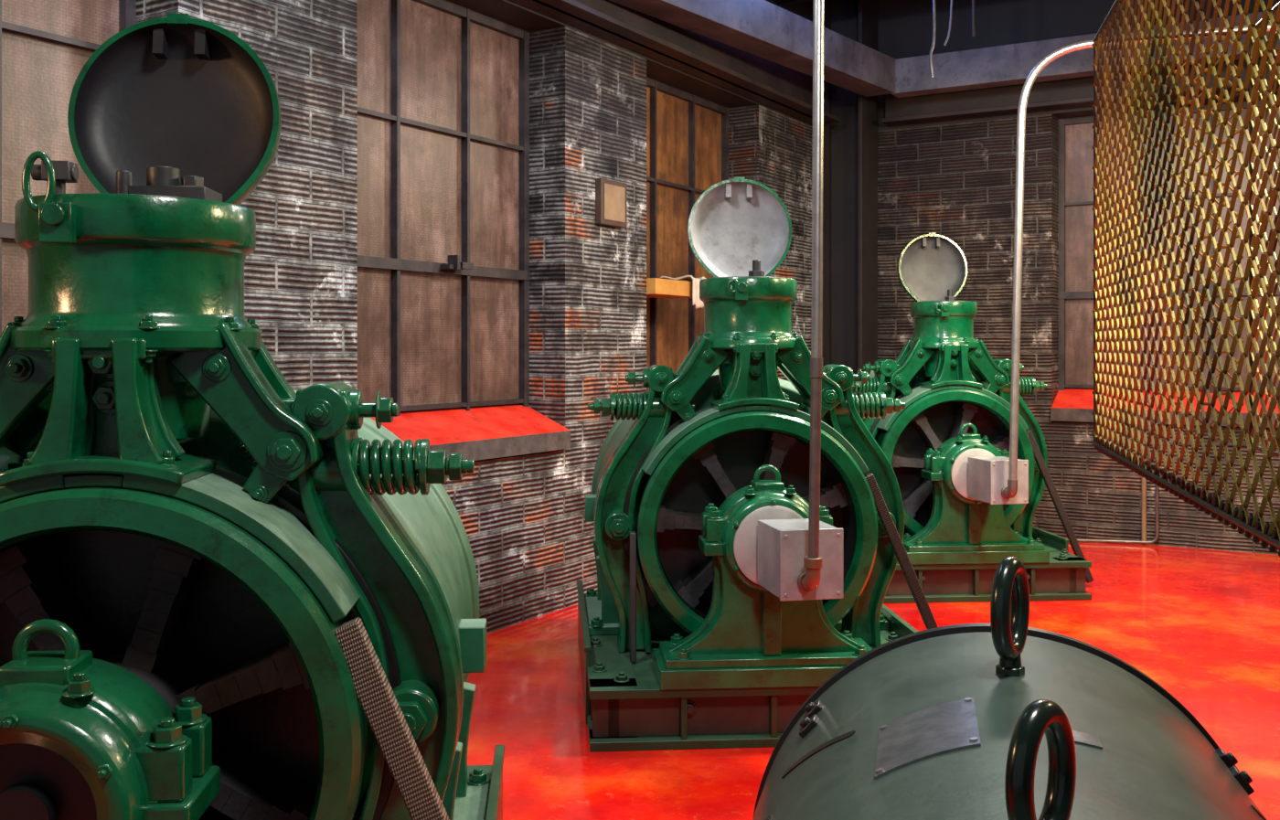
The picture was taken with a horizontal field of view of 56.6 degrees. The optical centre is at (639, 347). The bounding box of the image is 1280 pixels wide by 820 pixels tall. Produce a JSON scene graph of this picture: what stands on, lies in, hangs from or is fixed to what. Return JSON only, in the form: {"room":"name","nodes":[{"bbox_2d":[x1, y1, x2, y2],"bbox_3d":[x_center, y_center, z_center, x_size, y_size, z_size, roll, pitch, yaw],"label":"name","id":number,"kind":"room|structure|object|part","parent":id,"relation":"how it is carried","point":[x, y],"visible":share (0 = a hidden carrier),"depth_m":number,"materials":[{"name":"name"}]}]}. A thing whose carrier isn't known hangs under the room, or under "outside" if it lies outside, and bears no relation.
{"room":"elevator machine room","nodes":[
{"label":"elevator machine room","id":0,"kind":"room"},
{"bbox_2d":[136,0,813,633],"bbox_3d":[-1.528,-0.680,4.446,0.340,4.000,11.800,0,0,31],"label":"wall","id":1,"kind":"structure","parent":0,"point":[529,536],"depth_m":6.02,"materials":[{"name":"brick"}]},
{"bbox_2d":[0,0,136,335],"bbox_3d":[-2.160,-0.557,3.538,0.050,2.154,1.474,0,0,31],"label":"window","id":2,"kind":"structure","parent":1,"relation":"in","point":[45,45],"depth_m":3.88,"materials":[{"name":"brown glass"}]},
{"bbox_2d":[357,0,530,415],"bbox_3d":[-0.932,-0.557,5.501,0.128,2.154,1.464,0,0,31],"label":"window","id":3,"kind":"structure","parent":1,"relation":"in","point":[443,272],"depth_m":5.60,"materials":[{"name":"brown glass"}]},
{"bbox_2d":[370,404,570,460],"bbox_3d":[-0.854,0.400,5.455,0.297,0.220,1.460,0,0,31],"label":"window sill","id":4,"kind":"structure","parent":1,"relation":"attached to","point":[482,432],"depth_m":5.56,"materials":[{"name":"red paint"}]},
{"bbox_2d":[595,178,626,227],"bbox_3d":[-0.152,-0.770,6.357,0.045,0.240,0.255,0,0,31],"label":"junction box","id":5,"kind":"object","parent":1,"relation":"attached to","point":[610,195],"visible":1,"depth_m":6.31,"materials":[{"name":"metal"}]},
{"bbox_2d":[646,277,692,298],"bbox_3d":[0.120,-0.345,6.997,0.270,0.090,0.568,0,0,31],"label":"wooden shelf","id":6,"kind":"object","parent":1,"relation":"attached to","point":[656,287],"visible":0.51,"depth_m":6.84,"materials":[{"name":"brown wood"}]},
{"bbox_2d":[658,275,705,309],"bbox_3d":[0.257,-0.328,7.130,0.250,0.200,0.181,0,0,31],"label":"cloth","id":7,"kind":"object","parent":6,"relation":"on","point":[696,300],"visible":0.68,"depth_m":7.05,"materials":[{"name":"white fabric"}]},
{"bbox_2d":[509,0,841,124],"bbox_3d":[-1.223,-1.810,4.407,0.218,0.340,10.050,0,0,31],"label":"beam","id":8,"kind":"structure","parent":1,"relation":"attached to","point":[778,87],"depth_m":6.93,"materials":[{"name":"paint"}]},
{"bbox_2d":[646,76,728,373],"bbox_3d":[0.209,-0.557,7.471,0.050,2.154,1.475,0,0,31],"label":"window","id":9,"kind":"structure","parent":1,"relation":"in","point":[688,133],"depth_m":7.52,"materials":[{"name":"orange glass"}]},
{"bbox_2d":[608,0,895,96],"bbox_3d":[-0.401,-1.900,5.597,0.220,0.240,6.970,0,0,37],"label":"beam","id":10,"kind":"structure","parent":1,"relation":"attached to","point":[764,29],"depth_m":7.09,"materials":[{"name":"paint"}]},
{"bbox_2d":[890,11,1279,97],"bbox_3d":[3.950,-1.900,7.117,5.020,0.240,0.160,0,0,31],"label":"cross beam","id":11,"kind":"structure","parent":10,"relation":"attached to","point":[1011,64],"depth_m":7.94,"materials":[{"name":"paint"}]},
{"bbox_2d":[466,537,1279,819],"bbox_3d":[1.213,1.370,2.794,6.740,0.100,11.800,0,0,31],"label":"floor","id":12,"kind":"structure","parent":0,"point":[1203,624],"depth_m":4.72,"materials":[{"name":"red paint"}]},
{"bbox_2d":[0,12,504,819],"bbox_3d":[-0.844,0.328,2.380,1.396,1.985,1.550,0,0,-4],"label":"machine","id":13,"kind":"object","parent":12,"relation":"on","point":[229,591],"visible":1,"depth_m":2.05,"materials":[{"name":"green metal"}]},
{"bbox_3d":[-1.114,0.115,2.123,0.254,0.316,0.213,0,0,-4],"label":"brake lever","id":14,"kind":"part","parent":13,"relation":"part of","materials":[{"name":"green metal"}]},
{"bbox_2d":[10,193,260,443],"bbox_3d":[-0.905,-0.043,2.150,0.418,0.425,0.418,0,0,-4],"label":"housing","id":15,"kind":"object","parent":13,"relation":"on","point":[135,328],"depth_m":2.00,"materials":[{"name":"green metal"}]},
{"bbox_2d":[10,12,281,362],"bbox_3d":[-0.912,-0.320,2.191,0.423,0.691,0.552,0,0,0],"label":"hatch","id":16,"kind":"object","parent":13,"relation":"on","point":[175,120],"depth_m":2.08,"materials":[{"name":"green metal"}]},
{"bbox_3d":[-0.695,0.115,2.154,0.254,0.316,0.213,0,0,-4],"label":"brake lever","id":17,"kind":"part","parent":13,"relation":"part of","materials":[{"name":"green metal"}]},
{"bbox_3d":[-0.945,0.660,2.688,1.200,1.120,0.820,0,0,-4],"label":"motor stator frame","id":18,"kind":"part","parent":13,"relation":"part of","materials":[{"name":"green metal"}]},
{"bbox_3d":[-0.475,0.593,2.177,0.292,1.056,0.170,0,0,-4],"label":"brake arm","id":19,"kind":"part","parent":13,"relation":"part of","materials":[{"name":"green metal"}]},
{"bbox_3d":[-0.922,1.185,2.379,1.240,0.270,1.540,0,0,-4],"label":"frame","id":20,"kind":"part","parent":13,"relation":"part of","materials":[{"name":"green metal"}]},
{"bbox_2d":[576,176,938,751],"bbox_3d":[0.473,0.326,4.553,1.390,1.989,1.826,0,0,-4],"label":"machine","id":21,"kind":"object","parent":12,"relation":"on","point":[700,629],"visible":0.93,"depth_m":4.28,"materials":[{"name":"green metal"}]},
{"bbox_3d":[-0.024,0.593,4.423,0.292,1.056,0.170,0,0,-4],"label":"brake arm","id":22,"kind":"part","parent":21,"relation":"part of","materials":[{"name":"green metal"}]},
{"bbox_3d":[0.196,0.115,4.433,0.254,0.316,0.213,0,0,-4],"label":"brake lever","id":23,"kind":"part","parent":21,"relation":"part of","materials":[{"name":"green metal"}]},
{"bbox_3d":[0.365,0.660,4.998,1.200,1.120,0.820,0,0,-4],"label":"motor stator frame","id":24,"kind":"part","parent":21,"relation":"part of","materials":[{"name":"green metal"}]},
{"bbox_2d":[687,176,798,354],"bbox_3d":[0.391,-0.322,4.503,0.410,0.695,0.514,0,0,0],"label":"hatch","id":25,"kind":"object","parent":21,"relation":"on","point":[740,230],"depth_m":4.64,"materials":[{"name":"green metal"}]},
{"bbox_2d":[696,277,797,393],"bbox_3d":[0.405,-0.043,4.460,0.381,0.425,0.381,0,0,-4],"label":"housing","id":26,"kind":"object","parent":21,"relation":"on","point":[756,312],"depth_m":4.32,"materials":[{"name":"green metal"}]},
{"bbox_3d":[0.388,1.185,4.689,1.240,0.270,1.540,0,0,-4],"label":"frame","id":27,"kind":"part","parent":21,"relation":"part of","materials":[{"name":"green metal"}]},
{"bbox_3d":[0.615,0.115,4.464,0.254,0.316,0.213,0,0,-4],"label":"brake lever","id":28,"kind":"part","parent":21,"relation":"part of","materials":[{"name":"green metal"}]},
{"bbox_3d":[0.835,0.593,4.487,0.292,1.056,0.170,0,0,-4],"label":"brake arm","id":29,"kind":"part","parent":21,"relation":"part of","materials":[{"name":"green metal"}]},
{"bbox_2d":[821,0,877,373],"bbox_3d":[1.555,-0.680,8.857,0.330,4.000,0.340,0,0,31],"label":"steel column","id":30,"kind":"structure","parent":12,"relation":"on","point":[849,299],"depth_m":8.83,"materials":[{"name":"grey metal"}]},
{"bbox_2d":[852,233,1093,603],"bbox_3d":[1.779,0.328,6.793,1.390,1.985,1.826,0,0,-4],"label":"machine","id":31,"kind":"object","parent":12,"relation":"on","point":[947,452],"visible":0.84,"depth_m":6.49,"materials":[{"name":"green metal"}]},
{"bbox_3d":[1.282,0.593,6.663,0.292,1.056,0.170,0,0,-4],"label":"brake arm","id":32,"kind":"part","parent":31,"relation":"part of","materials":[{"name":"green metal"}]},
{"bbox_3d":[1.502,0.115,6.673,0.254,0.316,0.213,0,0,-4],"label":"brake lever","id":33,"kind":"part","parent":31,"relation":"part of","materials":[{"name":"green metal"}]},
{"bbox_3d":[1.671,0.660,7.239,1.200,1.120,0.820,0,0,-4],"label":"motor stator frame","id":34,"kind":"part","parent":31,"relation":"part of","materials":[{"name":"green metal"}]},
{"bbox_2d":[896,233,978,351],"bbox_3d":[1.697,-0.320,6.743,0.406,0.691,0.514,0,0,0],"label":"hatch","id":35,"kind":"object","parent":31,"relation":"on","point":[932,268],"depth_m":6.88,"materials":[{"name":"green metal"}]},
{"bbox_2d":[908,300,977,377],"bbox_3d":[1.711,-0.043,6.700,0.381,0.425,0.381,0,0,-4],"label":"housing","id":36,"kind":"object","parent":31,"relation":"on","point":[944,344],"depth_m":6.56,"materials":[{"name":"green metal"}]},
{"bbox_3d":[1.694,1.185,6.929,1.240,0.270,1.540,0,0,-4],"label":"frame","id":37,"kind":"part","parent":31,"relation":"part of","materials":[{"name":"green metal"}]},
{"bbox_3d":[1.921,0.115,6.704,0.254,0.316,0.213,0,0,-4],"label":"brake lever","id":38,"kind":"part","parent":31,"relation":"part of","materials":[{"name":"green metal"}]},
{"bbox_3d":[2.141,0.593,6.727,0.292,1.056,0.170,0,0,-4],"label":"brake arm","id":39,"kind":"part","parent":31,"relation":"part of","materials":[{"name":"green metal"}]},
{"bbox_2d":[1003,22,1277,498],"bbox_3d":[2.857,-0.378,5.447,2.285,2.243,0.074,0,0,21],"label":"conduit pipe","id":40,"kind":"object","parent":31,"relation":"attached to","point":[1010,492],"visible":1,"depth_m":5.82,"materials":[{"name":"grey metal"}]},
{"bbox_2d":[752,556,1267,819],"bbox_3d":[0.338,0.783,0.982,0.800,1.073,1.410,0,0,13],"label":"tank","id":41,"kind":"object","parent":12,"relation":"on","point":[1005,718],"visible":1,"depth_m":1.26,"materials":[{"name":"metal"}]},
{"bbox_2d":[1092,0,1279,556],"bbox_3d":[0.893,0.335,1.515,0.335,1.970,1.960,0,0,13],"label":"guard","id":42,"kind":"object","parent":12,"relation":"on","point":[1225,510],"visible":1,"depth_m":1.76,"materials":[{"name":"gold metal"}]},
{"bbox_2d":[971,0,975,37],"bbox_3d":[2.022,-2.270,7.200,0.024,0.780,0.024,0,0,0],"label":"conduit","id":43,"kind":"object","parent":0,"point":[973,1],"depth_m":7.19,"materials":[{"name":"grey metal"}]},
{"bbox_2d":[877,0,1279,554],"bbox_3d":[4.230,-0.680,7.666,6.198,4.000,0.340,0,0,31],"label":"wall","id":44,"kind":"structure","parent":0,"point":[954,180],"depth_m":8.42,"materials":[{"name":"brick"}]},
{"bbox_2d":[881,55,1279,126],"bbox_3d":[4.197,-1.790,7.370,5.550,0.280,0.198,0,0,31],"label":"beam","id":45,"kind":"structure","parent":44,"relation":"attached to","point":[1076,92],"depth_m":8.33,"materials":[{"name":"paint"}]},
{"bbox_2d":[1077,425,1159,543],"bbox_3d":[2.798,0.917,8.068,1.342,0.795,0.145,0,0,19],"label":"conduit","id":46,"kind":"object","parent":44,"relation":"attached to","point":[1156,538],"visible":0.58,"depth_m":7.91,"materials":[{"name":"grey metal"}]},
{"bbox_2d":[1141,437,1146,541],"bbox_3d":[3.367,0.940,7.941,0.032,0.740,0.032,0,0,0],"label":"conduit","id":47,"kind":"object","parent":44,"relation":"attached to","point":[1143,479],"visible":0.59,"depth_m":7.93,"materials":[{"name":"grey metal"}]},
{"bbox_2d":[1050,387,1279,427],"bbox_3d":[3.564,0.400,8.001,1.481,0.220,0.297,0,0,31],"label":"window sill","id":48,"kind":"structure","parent":44,"relation":"attached to","point":[1070,404],"depth_m":8.13,"materials":[{"name":"red paint"}]},
{"bbox_2d":[1058,98,1279,393],"bbox_3d":[3.631,-0.557,8.112,1.485,2.154,0.050,0,0,31],"label":"window","id":49,"kind":"structure","parent":44,"relation":"in","point":[1075,134],"depth_m":8.31,"materials":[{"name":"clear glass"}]},
{"bbox_3d":[1.213,-2.730,2.794,11.862,0.100,13.586,0,0,0],"label":"ceiling","id":50,"kind":"structure","parent":0,"visible":0},
{"bbox_2d":[801,0,823,590],"bbox_3d":[0.529,-0.959,3.606,0.070,3.402,0.073,0,0,-11],"label":"conduit pipe","id":51,"kind":"object","parent":50,"relation":"hanging from","point":[813,562],"visible":1,"depth_m":3.58,"materials":[{"name":"silver metal"}]},
{"bbox_2d":[928,0,936,77],"bbox_3d":[1.723,-2.124,7.000,0.040,1.073,0.018,0,0,0],"label":"hanging cable","id":52,"kind":"object","parent":50,"relation":"hanging from","point":[933,1],"visible":1,"depth_m":6.99,"materials":[{"name":"metal"}]},
{"bbox_2d":[943,0,952,46],"bbox_3d":[1.875,-2.243,7.200,0.074,0.835,0.014,0,0,0],"label":"hanging cable","id":53,"kind":"object","parent":50,"relation":"hanging from","point":[951,5],"visible":1,"depth_m":7.20,"materials":[{"name":"grey paint"}]}
]}

